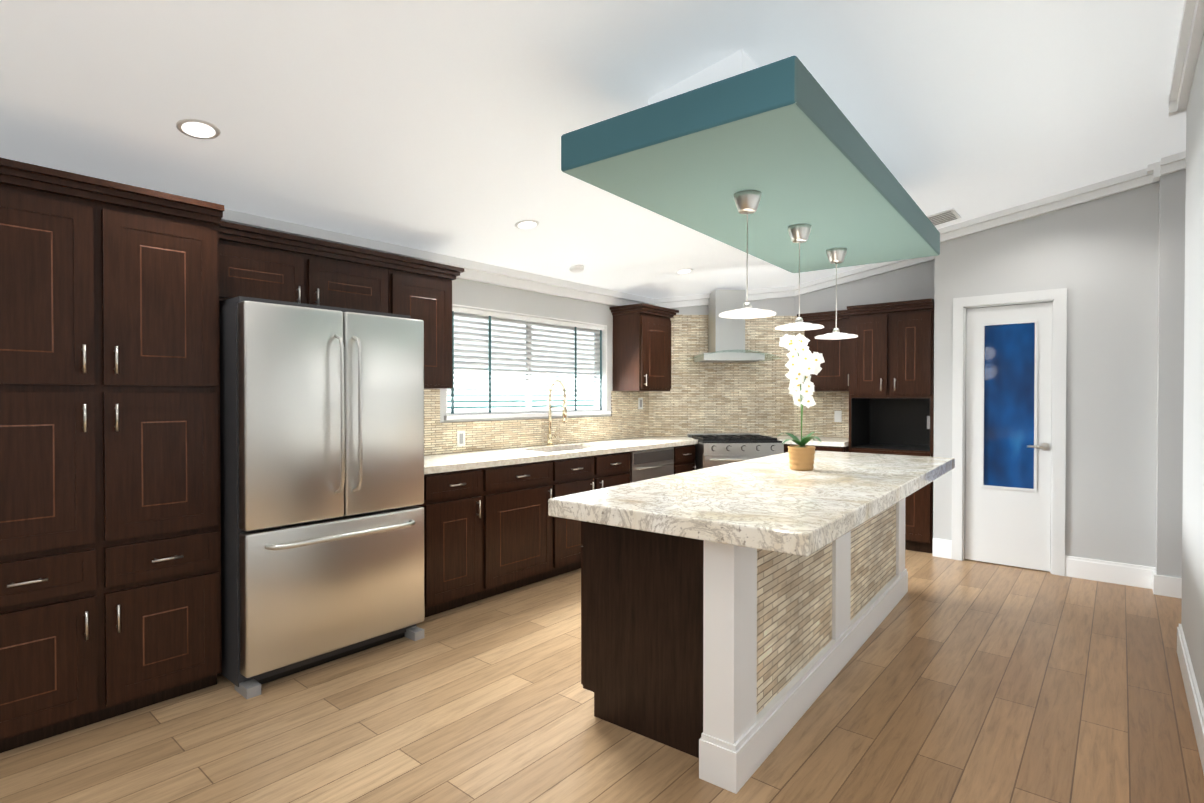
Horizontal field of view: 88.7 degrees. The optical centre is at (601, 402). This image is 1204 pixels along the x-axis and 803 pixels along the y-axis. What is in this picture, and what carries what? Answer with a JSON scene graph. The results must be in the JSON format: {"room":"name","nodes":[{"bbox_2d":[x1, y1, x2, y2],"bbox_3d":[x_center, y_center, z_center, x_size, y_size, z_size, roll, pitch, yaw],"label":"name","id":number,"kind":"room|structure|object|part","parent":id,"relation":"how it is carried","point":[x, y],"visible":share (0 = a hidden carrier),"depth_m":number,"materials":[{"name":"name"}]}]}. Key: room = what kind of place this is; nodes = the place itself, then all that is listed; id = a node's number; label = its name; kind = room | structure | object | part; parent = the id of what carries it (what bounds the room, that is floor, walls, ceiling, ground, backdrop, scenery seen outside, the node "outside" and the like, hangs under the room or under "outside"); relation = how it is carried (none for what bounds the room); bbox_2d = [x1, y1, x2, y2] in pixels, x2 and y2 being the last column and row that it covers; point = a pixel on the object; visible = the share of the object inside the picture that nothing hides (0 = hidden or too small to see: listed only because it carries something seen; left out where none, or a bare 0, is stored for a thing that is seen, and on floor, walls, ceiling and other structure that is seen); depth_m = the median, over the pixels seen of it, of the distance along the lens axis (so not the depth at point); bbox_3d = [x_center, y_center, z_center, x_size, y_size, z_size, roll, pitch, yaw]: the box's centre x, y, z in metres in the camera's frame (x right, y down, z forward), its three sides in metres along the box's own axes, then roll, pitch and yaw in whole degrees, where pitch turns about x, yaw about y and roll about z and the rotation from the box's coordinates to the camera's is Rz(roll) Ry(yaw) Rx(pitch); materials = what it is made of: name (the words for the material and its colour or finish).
{"room":"kitchen","nodes":[
{"label":"kitchen","id":0,"kind":"room"},
{"bbox_2d":[440,278,614,422],"bbox_3d":[-1.467,-0.317,4.135,0.140,3.200,8.340,0,1,40],"label":"wall","id":1,"kind":"structure","parent":0,"point":[465,292],"depth_m":5.07,"materials":[{"name":"grey paint"}]},
{"bbox_2d":[219,229,394,313],"bbox_3d":[-1.729,-0.673,3.443,0.339,0.326,1.001,0,1,40],"label":"upper cabinet","id":2,"kind":"object","parent":1,"relation":"attached to","point":[255,262],"depth_m":3.31,"materials":[{"name":"brown wood"}]},
{"bbox_2d":[395,261,458,388],"bbox_3d":[-1.257,-0.469,4.006,0.339,0.746,0.462,0,1,40],"label":"upper cabinet","id":3,"kind":"object","parent":1,"relation":"attached to","point":[425,295],"depth_m":3.94,"materials":[{"name":"brown wood"}]},
{"bbox_2d":[444,304,610,419],"bbox_3d":[-0.570,-0.307,5.157,0.155,0.840,1.860,0,1,40],"label":"window","id":4,"kind":"structure","parent":1,"relation":"in","point":[543,414],"depth_m":5.19,"materials":[{"name":"white"}]},
{"bbox_2d":[447,306,604,414],"bbox_3d":[-0.575,-0.317,5.162,0.062,0.792,1.790,0,1,40],"label":"window blinds","id":5,"kind":"object","parent":4,"relation":"attached to","point":[495,316],"visible":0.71,"depth_m":5.04,"materials":[{"name":"white plastic"}]},
{"bbox_2d":[424,389,648,455],"bbox_3d":[-0.542,0.126,5.119,0.012,0.465,3.170,0,1,40],"label":"wall tile","id":6,"kind":"structure","parent":1,"relation":"attached to","point":[627,418],"depth_m":5.07,"materials":[{"name":"tile"}]},
{"bbox_2d":[457,431,464,446],"bbox_3d":[-1.034,0.262,4.521,0.008,0.115,0.070,0,1,40],"label":"electrical outlet","id":7,"kind":"object","parent":6,"relation":"attached to","point":[461,434],"depth_m":4.51,"materials":[{"name":"white plastic"}]},
{"bbox_2d":[638,398,642,408],"bbox_3d":[0.390,0.005,6.210,0.008,0.115,0.070,0,1,40],"label":"electrical outlet","id":8,"kind":"object","parent":6,"relation":"attached to","point":[640,400],"depth_m":6.20,"materials":[{"name":"white plastic"}]},
{"bbox_2d":[610,303,678,390],"bbox_3d":[0.415,-0.513,5.954,0.386,0.795,0.606,0,1,40],"label":"upper cabinet","id":9,"kind":"object","parent":1,"relation":"attached to","point":[641,346],"visible":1,"depth_m":5.80,"materials":[{"name":"brown wood"}]},
{"bbox_2d":[221,0,1203,307],"bbox_3d":[0.205,-1.286,2.625,4.350,0.780,8.200,0,1,40],"label":"crown molding","id":10,"kind":"structure","parent":1,"relation":"attached to","point":[1189,42],"depth_m":4.51,"materials":[{"name":"white wood"}]},
{"bbox_2d":[933,538,1203,773],"bbox_3d":[0.025,1.226,2.437,4.350,0.150,7.640,0,1,40],"label":"baseboard","id":11,"kind":"structure","parent":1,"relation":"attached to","point":[1148,577],"depth_m":4.25,"materials":[{"name":"white wood"}]},
{"bbox_2d":[0,0,1185,298],"bbox_3d":[0.850,-1.406,2.342,6.300,0.885,8.600,0,1,40],"label":"ceiling","id":12,"kind":"structure","parent":0,"point":[438,126],"depth_m":2.64,"materials":[{"name":"white paint"}]},
{"bbox_2d":[176,118,220,139],"bbox_3d":[-1.665,-1.131,2.541,0.156,0.031,0.156,0,1,40],"label":"recessed light","id":13,"kind":"object","parent":12,"relation":"in","point":[197,128],"visible":1,"depth_m":2.53,"materials":[{"name":"white"}]},
{"bbox_2d":[515,220,538,229],"bbox_3d":[-0.479,-1.145,3.948,0.156,0.031,0.156,0,1,40],"label":"recessed light","id":14,"kind":"object","parent":12,"relation":"in","point":[527,224],"visible":1,"depth_m":3.94,"materials":[{"name":"white"}]},
{"bbox_2d":[569,265,583,272],"bbox_3d":[-0.203,-1.076,4.945,0.120,0.046,0.118,0,1,40],"label":"smoke detector","id":15,"kind":"object","parent":12,"relation":"attached to","point":[576,268],"visible":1,"depth_m":4.91,"materials":[{"name":"white plastic"}]},
{"bbox_2d":[675,268,692,273],"bbox_3d":[0.723,-1.157,5.407,0.156,0.031,0.156,0,1,40],"label":"recessed light","id":16,"kind":"object","parent":12,"relation":"in","point":[685,271],"visible":1,"depth_m":5.39,"materials":[{"name":"white"}]},
{"bbox_2d":[648,49,758,104],"bbox_3d":[0.899,-1.251,3.245,0.521,0.344,1.739,0,1,40],"label":"skylight","id":17,"kind":"object","parent":12,"relation":"attached to","point":[738,62],"depth_m":2.51,"materials":[{"name":"white paint"}]},
{"bbox_2d":[561,56,939,272],"bbox_3d":[0.989,-1.002,3.179,1.073,0.150,2.601,0,1,40],"label":"ceiling panel","id":18,"kind":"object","parent":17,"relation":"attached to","point":[784,137],"depth_m":2.45,"materials":[{"name":"teal paint"}]},
{"bbox_2d":[719,190,775,318],"bbox_3d":[0.643,-0.651,2.727,0.248,0.540,0.248,0,1,40],"label":"pendant light","id":19,"kind":"object","parent":18,"relation":"hanging from","point":[747,202],"visible":1,"depth_m":2.69,"materials":[{"name":"silver metal"}]},
{"bbox_2d":[775,224,823,330],"bbox_3d":[1.040,-0.657,3.245,0.248,0.540,0.248,0,1,40],"label":"pendant light","id":20,"kind":"object","parent":18,"relation":"hanging from","point":[799,233],"visible":1,"depth_m":3.21,"materials":[{"name":"silver metal"}]},
{"bbox_2d":[815,248,857,339],"bbox_3d":[1.427,-0.662,3.752,0.248,0.540,0.248,0,1,40],"label":"pendant light","id":21,"kind":"object","parent":18,"relation":"hanging from","point":[836,256],"visible":1,"depth_m":3.71,"materials":[{"name":"silver metal"}]},
{"bbox_2d":[927,208,960,225],"bbox_3d":[2.595,-1.421,4.756,0.260,0.051,0.300,0,1,40],"label":"ceiling vent","id":22,"kind":"object","parent":12,"relation":"in","point":[944,216],"visible":0.65,"depth_m":4.71,"materials":[{"name":"white metal"}]},
{"bbox_2d":[0,550,1203,802],"bbox_3d":[0.353,1.357,2.789,7.600,0.120,8.600,0,1,40],"label":"floor","id":23,"kind":"structure","parent":0,"point":[966,682],"depth_m":2.48,"materials":[{"name":"brown wood"}]},
{"bbox_2d":[0,157,223,752],"bbox_3d":[-2.226,0.211,2.609,0.666,2.175,0.916,0,1,40],"label":"tall cabinet","id":24,"kind":"object","parent":23,"relation":"on","point":[110,544],"visible":1,"depth_m":2.46,"materials":[{"name":"brown wood"}]},
{"bbox_2d":[219,296,424,698],"bbox_3d":[-1.529,0.405,3.253,0.850,1.775,0.910,0,1,40],"label":"refrigerator","id":25,"kind":"object","parent":23,"relation":"on","point":[322,469],"visible":0.98,"depth_m":2.92,"materials":[{"name":"grey metal"}]},
{"bbox_3d":[-1.234,0.159,3.002,0.079,0.984,0.753,0,1,40],"label":"handle","id":26,"kind":"part","parent":25,"relation":"part of","materials":[{"name":"silver metal"}]},
{"bbox_2d":[416,466,495,617],"bbox_3d":[-1.133,0.849,3.943,0.627,0.873,0.607,0,1,40],"label":"base cabinet","id":27,"kind":"object","parent":23,"relation":"on","point":[491,531],"depth_m":3.78,"materials":[{"name":"brown wood"}]},
{"bbox_2d":[496,459,563,594],"bbox_3d":[-0.781,0.844,4.360,0.627,0.873,0.775,0,1,40],"label":"base cabinet","id":28,"kind":"object","parent":23,"relation":"on","point":[529,541],"depth_m":4.22,"materials":[{"name":"brown wood"}]},
{"bbox_2d":[549,448,635,572],"bbox_3d":[-0.309,0.839,4.921,0.627,0.873,0.983,0,1,40],"label":"base cabinet","id":29,"kind":"object","parent":23,"relation":"on","point":[587,473],"depth_m":4.69,"materials":[{"name":"brown wood"}]},
{"bbox_2d":[636,445,683,481],"bbox_3d":[0.217,0.832,5.546,0.627,0.873,0.795,0,1,40],"label":"dishwasher","id":30,"kind":"object","parent":23,"relation":"on","point":[659,462],"depth_m":5.40,"materials":[{"name":"silver metal"}]},
{"bbox_2d":[684,444,695,471],"bbox_3d":[0.549,0.828,5.940,0.627,0.873,0.381,0,1,40],"label":"base cabinet","id":31,"kind":"object","parent":23,"relation":"on","point":[689,450],"depth_m":5.79,"materials":[{"name":"brown wood"}]},
{"bbox_2d":[424,436,697,473],"bbox_3d":[-0.216,0.379,5.024,0.633,0.040,3.451,0,1,40],"label":"countertop","id":32,"kind":"structure","parent":31,"relation":"on","point":[441,463],"depth_m":4.53,"materials":[{"name":"stone"}]},
{"bbox_2d":[546,380,566,445],"bbox_3d":[-0.357,0.084,5.107,0.220,0.548,0.110,0,1,40],"label":"faucet","id":33,"kind":"object","parent":32,"relation":"on","point":[550,436],"visible":1,"depth_m":5.12,"materials":[{"name":"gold metal"}]},
{"bbox_2d":[687,433,783,469],"bbox_3d":[1.283,0.792,6.011,0.756,0.945,0.746,0,1,-5],"label":"range","id":34,"kind":"object","parent":23,"relation":"on","point":[714,449],"visible":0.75,"depth_m":5.70,"materials":[{"name":"silver metal"}]},
{"bbox_2d":[581,507,907,793],"bbox_3d":[0.963,0.866,3.369,0.910,0.850,2.694,0,1,40],"label":"kitchen island","id":35,"kind":"object","parent":23,"relation":"on","point":[734,615],"depth_m":2.40,"materials":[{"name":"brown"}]},
{"bbox_2d":[548,451,954,562],"bbox_3d":[1.062,0.407,3.269,1.172,0.070,2.896,0,1,40],"label":"island countertop","id":36,"kind":"structure","parent":35,"relation":"on","point":[761,506],"depth_m":2.45,"materials":[{"name":"beige stone"}]},
{"bbox_2d":[777,333,824,470],"bbox_3d":[1.098,-0.012,3.413,0.305,0.763,0.267,0,1,40],"label":"orchid","id":37,"kind":"object","parent":36,"relation":"on","point":[801,455],"visible":1,"depth_m":3.39,"materials":[{"name":"white plant"}]},
{"bbox_2d":[784,444,848,452],"bbox_3d":[2.132,0.828,5.955,0.615,0.873,0.651,0,1,40],"label":"base cabinet","id":38,"kind":"object","parent":23,"relation":"on","point":[832,448],"visible":0.04,"depth_m":5.64,"materials":[{"name":"brown wood"}]},
{"bbox_2d":[769,436,848,446],"bbox_3d":[1.991,0.369,6.074,0.996,0.040,0.621,0,1,40],"label":"countertop","id":39,"kind":"structure","parent":38,"relation":"on","point":[833,441],"depth_m":5.77,"materials":[{"name":"stone"}]},
{"bbox_2d":[847,298,933,553],"bbox_3d":[2.650,0.202,5.538,0.687,2.135,0.611,0,1,40],"label":"tall cabinet","id":40,"kind":"object","parent":23,"relation":"on","point":[891,378],"visible":0.6,"depth_m":5.37,"materials":[{"name":"brown wood"}]},
{"bbox_2d":[649,297,794,436],"bbox_3d":[1.247,-0.340,6.420,1.548,3.200,0.062,0,1,-5],"label":"wall","id":41,"kind":"structure","parent":0,"point":[703,398],"depth_m":6.40,"materials":[{"name":"beige tile"}]},
{"bbox_2d":[694,289,782,362],"bbox_3d":[1.273,-0.769,6.111,0.860,0.712,0.546,0,1,-5],"label":"range hood","id":42,"kind":"object","parent":41,"relation":"attached to","point":[726,340],"visible":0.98,"depth_m":6.11,"materials":[{"name":"silver metal"}]},
{"bbox_2d":[794,260,934,437],"bbox_3d":[2.245,-0.340,6.369,2.660,3.200,0.140,0,1,40],"label":"wall","id":43,"kind":"structure","parent":0,"point":[914,282],"depth_m":5.93,"materials":[{"name":"grey paint"}]},
{"bbox_2d":[794,316,848,437],"bbox_3d":[2.299,-0.281,6.224,0.730,1.255,0.012,0,1,40],"label":"wall tile","id":44,"kind":"structure","parent":43,"relation":"attached to","point":[818,417],"depth_m":6.25,"materials":[{"name":"tile"}]},
{"bbox_2d":[834,411,841,421],"bbox_3d":[2.362,0.135,6.163,0.070,0.115,0.006,0,1,40],"label":"electrical outlet","id":45,"kind":"object","parent":44,"relation":"attached to","point":[837,414],"depth_m":6.16,"materials":[{"name":"white plastic"}]},
{"bbox_2d":[797,310,848,390],"bbox_3d":[2.238,-0.493,6.018,0.536,0.755,0.375,0,1,40],"label":"upper cabinet","id":46,"kind":"object","parent":43,"relation":"attached to","point":[832,374],"visible":0.56,"depth_m":5.88,"materials":[{"name":"brown wood"}]},
{"bbox_2d":[933,182,1158,566],"bbox_3d":[4.035,-0.319,4.404,2.870,3.200,0.560,0,1,40],"label":"wall","id":47,"kind":"structure","parent":0,"point":[1098,259],"depth_m":4.44,"materials":[{"name":"grey paint"}]},
{"bbox_2d":[965,302,1051,571],"bbox_3d":[3.153,0.256,4.799,0.560,2.026,0.097,0,1,40],"label":"pantry door","id":48,"kind":"structure","parent":47,"relation":"in","point":[1008,432],"depth_m":4.80,"materials":[{"name":"white wood"}]},
{"bbox_2d":[951,288,1066,575],"bbox_3d":[3.179,0.214,4.829,0.740,2.125,0.140,0,1,40],"label":"door frame","id":49,"kind":"structure","parent":47,"relation":"attached to","point":[1057,298],"depth_m":4.65,"materials":[{"name":"white wood"}]},
{"bbox_2d":[1156,169,1185,577],"bbox_3d":[3.936,-0.316,4.030,0.440,3.200,0.140,0,1,40],"label":"wall","id":50,"kind":"structure","parent":0,"point":[1170,379],"depth_m":4.08,"materials":[{"name":"grey paint"}]},
{"bbox_2d":[1181,32,1203,706],"bbox_3d":[1.014,-0.282,0.712,0.135,3.200,6.300,0,1,40],"label":"wall","id":51,"kind":"structure","parent":0,"point":[1192,619],"depth_m":2.71,"materials":[{"name":"grey paint"}]},
{"label":"outside","id":52,"kind":"structure","parent":0,"visible":0},
{"bbox_2d":[447,316,593,408],"bbox_3d":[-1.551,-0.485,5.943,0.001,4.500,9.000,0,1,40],"label":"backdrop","id":53,"kind":"structure","parent":52,"point":[505,340],"depth_m":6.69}
]}

